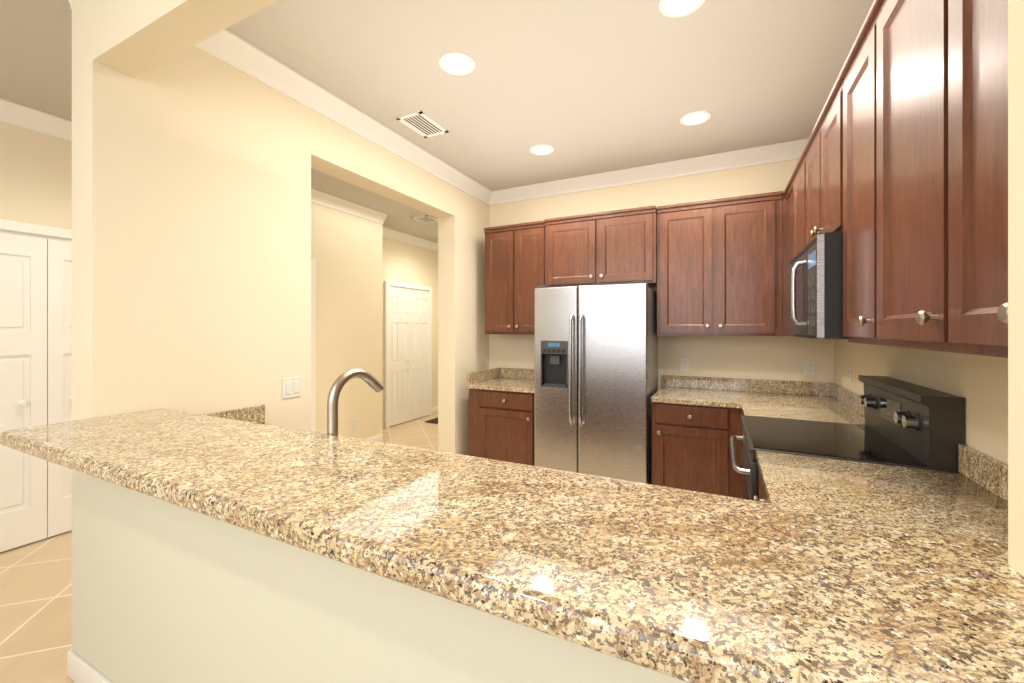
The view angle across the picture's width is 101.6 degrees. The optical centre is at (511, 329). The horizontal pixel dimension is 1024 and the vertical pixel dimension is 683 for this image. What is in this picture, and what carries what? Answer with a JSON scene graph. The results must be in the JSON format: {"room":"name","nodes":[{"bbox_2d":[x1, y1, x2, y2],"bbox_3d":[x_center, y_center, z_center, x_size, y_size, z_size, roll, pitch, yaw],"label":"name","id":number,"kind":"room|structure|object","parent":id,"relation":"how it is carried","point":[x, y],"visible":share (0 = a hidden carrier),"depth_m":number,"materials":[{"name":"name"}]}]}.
{"room":"kitchen","nodes":[
{"label":"kitchen","id":0,"kind":"room"},
{"bbox_2d":[0,121,382,537],"bbox_3d":[-3.387,-0.010,2.232,0.450,2.860,7.000,0,0,26],"label":"wall","id":1,"kind":"structure","parent":0,"point":[359,261],"depth_m":4.58,"materials":[{"name":"beige paint"}]},
{"bbox_2d":[0,219,71,551],"bbox_3d":[-3.136,0.362,2.821,0.073,2.115,1.730,0,0,26],"label":"door","id":2,"kind":"structure","parent":1,"relation":"in","point":[35,341],"depth_m":2.76,"materials":[{"name":"white wood"}]},
{"bbox_2d":[0,98,71,141],"bbox_3d":[-3.741,-1.381,1.570,0.100,0.115,5.500,0,0,26],"label":"crown molding","id":3,"kind":"structure","parent":1,"relation":"attached to","point":[18,115],"depth_m":2.77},
{"bbox_2d":[311,259,315,430],"bbox_3d":[-2.078,0.345,4.348,0.020,2.150,0.075,0,0,26],"label":"door frame","id":4,"kind":"structure","parent":1,"relation":"attached to","point":[313,344],"depth_m":4.35,"materials":[{"name":"beige paint"}]},
{"bbox_2d":[311,188,387,223],"bbox_3d":[-1.928,-1.381,4.578,0.085,0.115,1.670,0,0,26],"label":"crown molding","id":5,"kind":"structure","parent":1,"relation":"attached to","point":[318,197],"depth_m":4.71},
{"bbox_2d":[352,418,356,428],"bbox_3d":[-1.829,1.100,4.864,0.008,0.115,0.072,0,0,26],"label":"outlet","id":6,"kind":"object","parent":1,"relation":"attached to","point":[354,423],"visible":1,"depth_m":4.86,"materials":[{"name":"white plastic"}]},
{"bbox_2d":[366,434,382,441],"bbox_3d":[-1.927,1.369,4.661,0.014,0.099,1.350,0,0,26],"label":"baseboard","id":7,"kind":"structure","parent":1,"relation":"attached to","point":[379,438],"depth_m":5.17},
{"bbox_2d":[382,227,437,251],"bbox_3d":[-1.602,-1.381,6.369,0.085,0.115,2.000,0,0,26],"label":"crown molding","id":8,"kind":"structure","parent":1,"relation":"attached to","point":[386,232],"depth_m":6.41,"materials":[{"name":"beige paint"}]},
{"bbox_2d":[0,412,437,682],"bbox_3d":[0.172,1.470,1.588,8.100,0.100,9.300,0,0,26],"label":"floor","id":9,"kind":"structure","parent":0,"point":[35,611],"depth_m":2.18,"materials":[{"name":"tile"}]},
{"bbox_2d":[425,417,437,423],"bbox_3d":[-0.947,1.413,6.458,0.620,0.011,0.500,0,0,26],"label":"doormat","id":10,"kind":"object","parent":9,"relation":"on","point":[435,420],"visible":0.21,"depth_m":6.37,"materials":[{"name":"black fabric"}]},
{"bbox_2d":[469,389,533,465],"bbox_3d":[0.027,0.983,3.965,0.675,0.874,0.663,0,0,26],"label":"base cabinet","id":11,"kind":"object","parent":9,"relation":"on","point":[501,425],"visible":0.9,"depth_m":3.70,"materials":[{"name":"brown wood"}]},
{"bbox_2d":[467,367,533,392],"bbox_3d":[0.030,0.474,3.976,0.680,0.141,0.639,0,0,26],"label":"countertop","id":12,"kind":"structure","parent":11,"relation":"on","point":[510,379],"depth_m":4.02,"materials":[{"name":"stone"}]},
{"bbox_2d":[534,281,657,483],"bbox_3d":[0.726,0.528,3.572,0.912,1.780,0.740,0,0,26],"label":"fridge","id":13,"kind":"object","parent":9,"relation":"on","point":[595,368],"visible":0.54,"depth_m":3.28,"materials":[{"name":"silver metal"}]},
{"bbox_2d":[652,402,742,498],"bbox_3d":[1.452,0.983,3.261,0.618,0.874,0.663,0,0,26],"label":"base cabinet","id":14,"kind":"object","parent":9,"relation":"on","point":[691,451],"visible":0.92,"depth_m":3.00,"materials":[{"name":"brown wood"}]},
{"bbox_2d":[753,473,767,502],"bbox_3d":[1.040,0.983,1.098,0.663,0.874,1.146,0,0,26],"label":"base cabinet","id":15,"kind":"object","parent":9,"relation":"on","point":[762,497],"visible":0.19,"depth_m":1.57,"materials":[{"name":"brown wood"}]},
{"bbox_2d":[202,404,1007,542],"bbox_3d":[0.004,0.562,1.610,2.974,0.316,1.146,0,0,26],"label":"countertop","id":16,"kind":"structure","parent":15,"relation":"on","point":[970,499],"depth_m":1.30,"materials":[{"name":"stone"}]},
{"bbox_2d":[327,368,383,435],"bbox_3d":[-0.532,0.322,1.472,0.111,0.366,0.257,0,0,26],"label":"faucet","id":17,"kind":"object","parent":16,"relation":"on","point":[367,377],"visible":0.52,"depth_m":1.40,"materials":[{"name":"silver metal"}]},
{"bbox_2d":[729,375,964,499],"bbox_3d":[1.436,0.830,1.968,0.722,1.176,0.756,0,0,26],"label":"range","id":18,"kind":"object","parent":9,"relation":"on","point":[909,425],"visible":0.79,"depth_m":1.76,"materials":[{"name":"black metal"}]},
{"bbox_3d":[1.904,0.983,2.785,0.610,0.874,1.116,0,0,26],"label":"base cabinet","id":19,"kind":"object","parent":9,"relation":"on","visible":0},
{"bbox_2d":[651,375,864,424],"bbox_3d":[1.625,0.474,2.922,1.229,0.141,1.115,0,0,26],"label":"countertop","id":20,"kind":"structure","parent":19,"relation":"on","point":[819,401],"depth_m":3.06,"materials":[{"name":"stone"}]},
{"bbox_2d":[72,0,488,455],"bbox_3d":[-0.564,-0.010,4.038,0.190,2.860,5.260,0,0,26],"label":"wall","id":21,"kind":"structure","parent":0,"point":[191,227],"depth_m":2.02,"materials":[{"name":"beige paint"}]},
{"bbox_2d":[93,0,277,77],"bbox_3d":[-0.459,-1.248,1.125,2.580,0.385,0.130,0,0,26],"label":"header","id":22,"kind":"object","parent":21,"relation":"attached to","point":[133,38],"visible":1,"depth_m":1.51,"materials":[{"name":"beige paint"}]},
{"bbox_2d":[282,377,300,398],"bbox_3d":[-1.263,0.335,2.398,0.009,0.115,0.115,0,0,26],"label":"light switch","id":23,"kind":"object","parent":21,"relation":"attached to","point":[291,387],"visible":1,"depth_m":2.40,"materials":[{"name":"white plastic"}]},
{"bbox_2d":[194,29,493,204],"bbox_3d":[-0.878,-1.381,3.094,0.085,0.115,3.030,0,0,26],"label":"crown molding","id":24,"kind":"structure","parent":21,"relation":"attached to","point":[228,47],"depth_m":2.55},
{"bbox_2d":[72,470,686,682],"bbox_3d":[-0.298,0.908,1.045,3.320,1.024,0.130,0,0,26],"label":"wall","id":25,"kind":"structure","parent":0,"point":[164,592],"depth_m":1.19,"materials":[{"name":"beige paint"}]},
{"bbox_2d":[67,648,111,682],"bbox_3d":[-0.324,1.369,0.980,3.310,0.099,0.018,0,0,26],"label":"baseboard","id":26,"kind":"structure","parent":25,"relation":"attached to","point":[80,669],"depth_m":1.65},
{"bbox_2d":[0,408,1023,682],"bbox_3d":[-0.242,0.370,0.937,3.125,0.050,0.475,0,0,26],"label":"bar","id":27,"kind":"object","parent":25,"relation":"on","point":[690,588],"visible":1,"depth_m":0.65,"materials":[{"name":"beige stone"}]},
{"bbox_2d":[383,237,437,427],"bbox_3d":[-1.707,-0.010,6.421,0.150,2.860,2.300,0,0,26],"label":"wall","id":28,"kind":"structure","parent":0,"point":[403,262],"depth_m":6.64,"materials":[{"name":"beige paint"}]},
{"bbox_2d":[384,281,431,428],"bbox_3d":[-1.567,0.362,6.447,0.073,2.115,1.060,0,0,26],"label":"closet door","id":29,"kind":"structure","parent":28,"relation":"in","point":[407,352],"depth_m":6.39,"materials":[{"name":"white wood"}]},
{"bbox_2d":[432,407,437,413],"bbox_3d":[-1.274,1.369,7.111,0.014,0.099,0.320,0,0,26],"label":"baseboard","id":30,"kind":"structure","parent":28,"relation":"attached to","point":[434,410],"depth_m":7.04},
{"bbox_2d":[0,0,873,242],"bbox_3d":[0.172,-1.490,1.588,8.100,0.100,9.300,0,0,26],"label":"ceiling","id":31,"kind":"structure","parent":0,"point":[585,87],"depth_m":2.33,"materials":[{"name":"paint"}]},
{"bbox_2d":[396,111,448,137],"bbox_3d":[-0.626,-1.435,2.942,0.210,0.008,0.320,0,0,26],"label":"ceiling vent","id":32,"kind":"object","parent":31,"relation":"in","point":[421,123],"visible":0.98,"depth_m":2.93,"materials":[{"name":"white metal"}]},
{"bbox_2d":[411,215,437,222],"bbox_3d":[-1.121,-1.435,5.462,0.250,0.008,0.300,0,0,26],"label":"ceiling vent","id":33,"kind":"object","parent":31,"relation":"in","point":[426,219],"visible":0.83,"depth_m":5.46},
{"bbox_2d":[439,52,474,74],"bbox_3d":[-0.297,-1.436,2.266,0.196,0.007,0.196,0,0,26],"label":"recessed light","id":34,"kind":"object","parent":31,"relation":"in","point":[456,63],"visible":1,"depth_m":2.26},
{"bbox_2d":[530,144,553,154],"bbox_3d":[0.239,-1.436,3.351,0.196,0.007,0.196,0,0,26],"label":"recessed light","id":35,"kind":"object","parent":31,"relation":"in","point":[542,149],"visible":1,"depth_m":3.34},
{"bbox_2d":[659,0,704,17],"bbox_3d":[0.747,-1.436,1.828,0.196,0.007,0.196,0,0,26],"label":"recessed light","id":36,"kind":"object","parent":31,"relation":"in","point":[674,8],"visible":1,"depth_m":1.86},
{"bbox_2d":[680,111,711,125],"bbox_3d":[1.252,-1.436,2.850,0.196,0.007,0.196,0,0,26],"label":"recessed light","id":37,"kind":"object","parent":31,"relation":"in","point":[694,118],"visible":1,"depth_m":2.85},
{"bbox_2d":[489,159,833,389],"bbox_3d":[1.192,-0.010,3.845,3.130,2.860,0.150,0,0,26],"label":"wall","id":38,"kind":"structure","parent":0,"point":[783,358],"depth_m":3.56,"materials":[{"name":"beige paint"}]},
{"bbox_2d":[484,221,543,334],"bbox_3d":[0.093,-0.470,4.107,0.648,1.040,0.351,0,0,26],"label":"upper cabinet","id":39,"kind":"object","parent":38,"relation":"attached to","point":[514,253],"depth_m":3.96,"materials":[{"name":"brown wood"}]},
{"bbox_2d":[544,205,655,286],"bbox_3d":[0.807,-0.682,3.732,0.956,0.615,0.391,0,0,26],"label":"upper cabinet","id":40,"kind":"object","parent":38,"relation":"attached to","point":[616,246],"depth_m":3.54,"materials":[{"name":"brown wood"}]},
{"bbox_2d":[494,138,808,204],"bbox_3d":[1.068,-1.381,3.775,2.790,0.115,0.085,0,0,26],"label":"crown molding","id":41,"kind":"structure","parent":38,"relation":"attached to","point":[791,150],"depth_m":3.66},
{"bbox_2d":[680,358,688,371],"bbox_3d":[1.493,0.310,3.607,0.072,0.115,0.008,0,0,26],"label":"electrical outlet","id":42,"kind":"object","parent":38,"relation":"attached to","point":[684,364],"visible":1,"depth_m":3.61,"materials":[{"name":"white plastic"}]},
{"bbox_2d":[656,191,782,335],"bbox_3d":[1.634,-0.470,3.345,0.862,1.040,0.351,0,0,26],"label":"upper cabinet","id":43,"kind":"object","parent":38,"relation":"attached to","point":[714,267],"depth_m":3.17,"materials":[{"name":"brown wood"}]},
{"bbox_2d":[804,361,815,375],"bbox_3d":[2.291,0.300,3.213,0.072,0.115,0.008,0,0,26],"label":"electrical outlet","id":44,"kind":"object","parent":38,"relation":"attached to","point":[809,368],"visible":1,"depth_m":3.21,"materials":[{"name":"white plastic"}]},
{"bbox_2d":[834,0,1023,576],"bbox_3d":[1.615,-0.010,1.790,0.550,2.860,3.160,0,0,26],"label":"wall","id":45,"kind":"structure","parent":0,"point":[990,389],"depth_m":1.26,"materials":[{"name":"beige paint"}]},
{"bbox_2d":[782,188,785,335],"bbox_3d":[2.035,-0.470,2.769,0.363,1.040,0.368,0,0,26],"label":"upper cabinet","id":46,"kind":"object","parent":45,"relation":"attached to","point":[784,193],"depth_m":3.01,"materials":[{"name":"brown wood"}]},
{"bbox_2d":[786,154,809,337],"bbox_3d":[1.860,-0.470,2.417,0.363,1.040,0.418,0,0,26],"label":"upper cabinet","id":47,"kind":"object","parent":45,"relation":"attached to","point":[793,187],"depth_m":2.66,"materials":[{"name":"brown wood"}]},
{"bbox_2d":[802,78,837,248],"bbox_3d":[1.604,-0.688,1.884,0.351,0.605,0.756,0,0,26],"label":"upper cabinet","id":48,"kind":"object","parent":45,"relation":"attached to","point":[820,152],"depth_m":1.92,"materials":[{"name":"brown wood"}]},
{"bbox_2d":[789,231,847,338],"bbox_3d":[1.543,-0.171,1.914,0.481,0.418,0.756,0,0,26],"label":"microwave","id":49,"kind":"object","parent":48,"relation":"attached to","point":[816,287],"visible":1,"depth_m":1.66,"materials":[{"name":"silver metal"}]},
{"bbox_2d":[847,366,850,383],"bbox_3d":[2.232,0.300,2.768,0.008,0.115,0.072,0,0,26],"label":"electrical outlet","id":50,"kind":"object","parent":45,"relation":"attached to","point":[848,374],"visible":1,"depth_m":2.75,"materials":[{"name":"white plastic"}]},
{"bbox_2d":[838,18,865,343],"bbox_3d":[1.349,-0.470,1.368,0.351,1.040,0.388,0,0,26],"label":"upper cabinet","id":51,"kind":"object","parent":45,"relation":"attached to","point":[852,76],"depth_m":1.50,"materials":[{"name":"brown wood"}]},
{"bbox_2d":[866,0,933,350],"bbox_3d":[1.165,-0.470,0.997,0.351,1.040,0.440,0,0,26],"label":"upper cabinet","id":52,"kind":"object","parent":45,"relation":"attached to","point":[899,177],"depth_m":1.12,"materials":[{"name":"brown wood"}]},
{"bbox_2d":[934,0,1007,357],"bbox_3d":[0.998,-0.470,0.658,0.351,1.040,0.316,0,0,26],"label":"upper cabinet","id":53,"kind":"object","parent":45,"relation":"attached to","point":[971,36],"depth_m":0.81,"materials":[{"name":"brown wood"}]}
]}

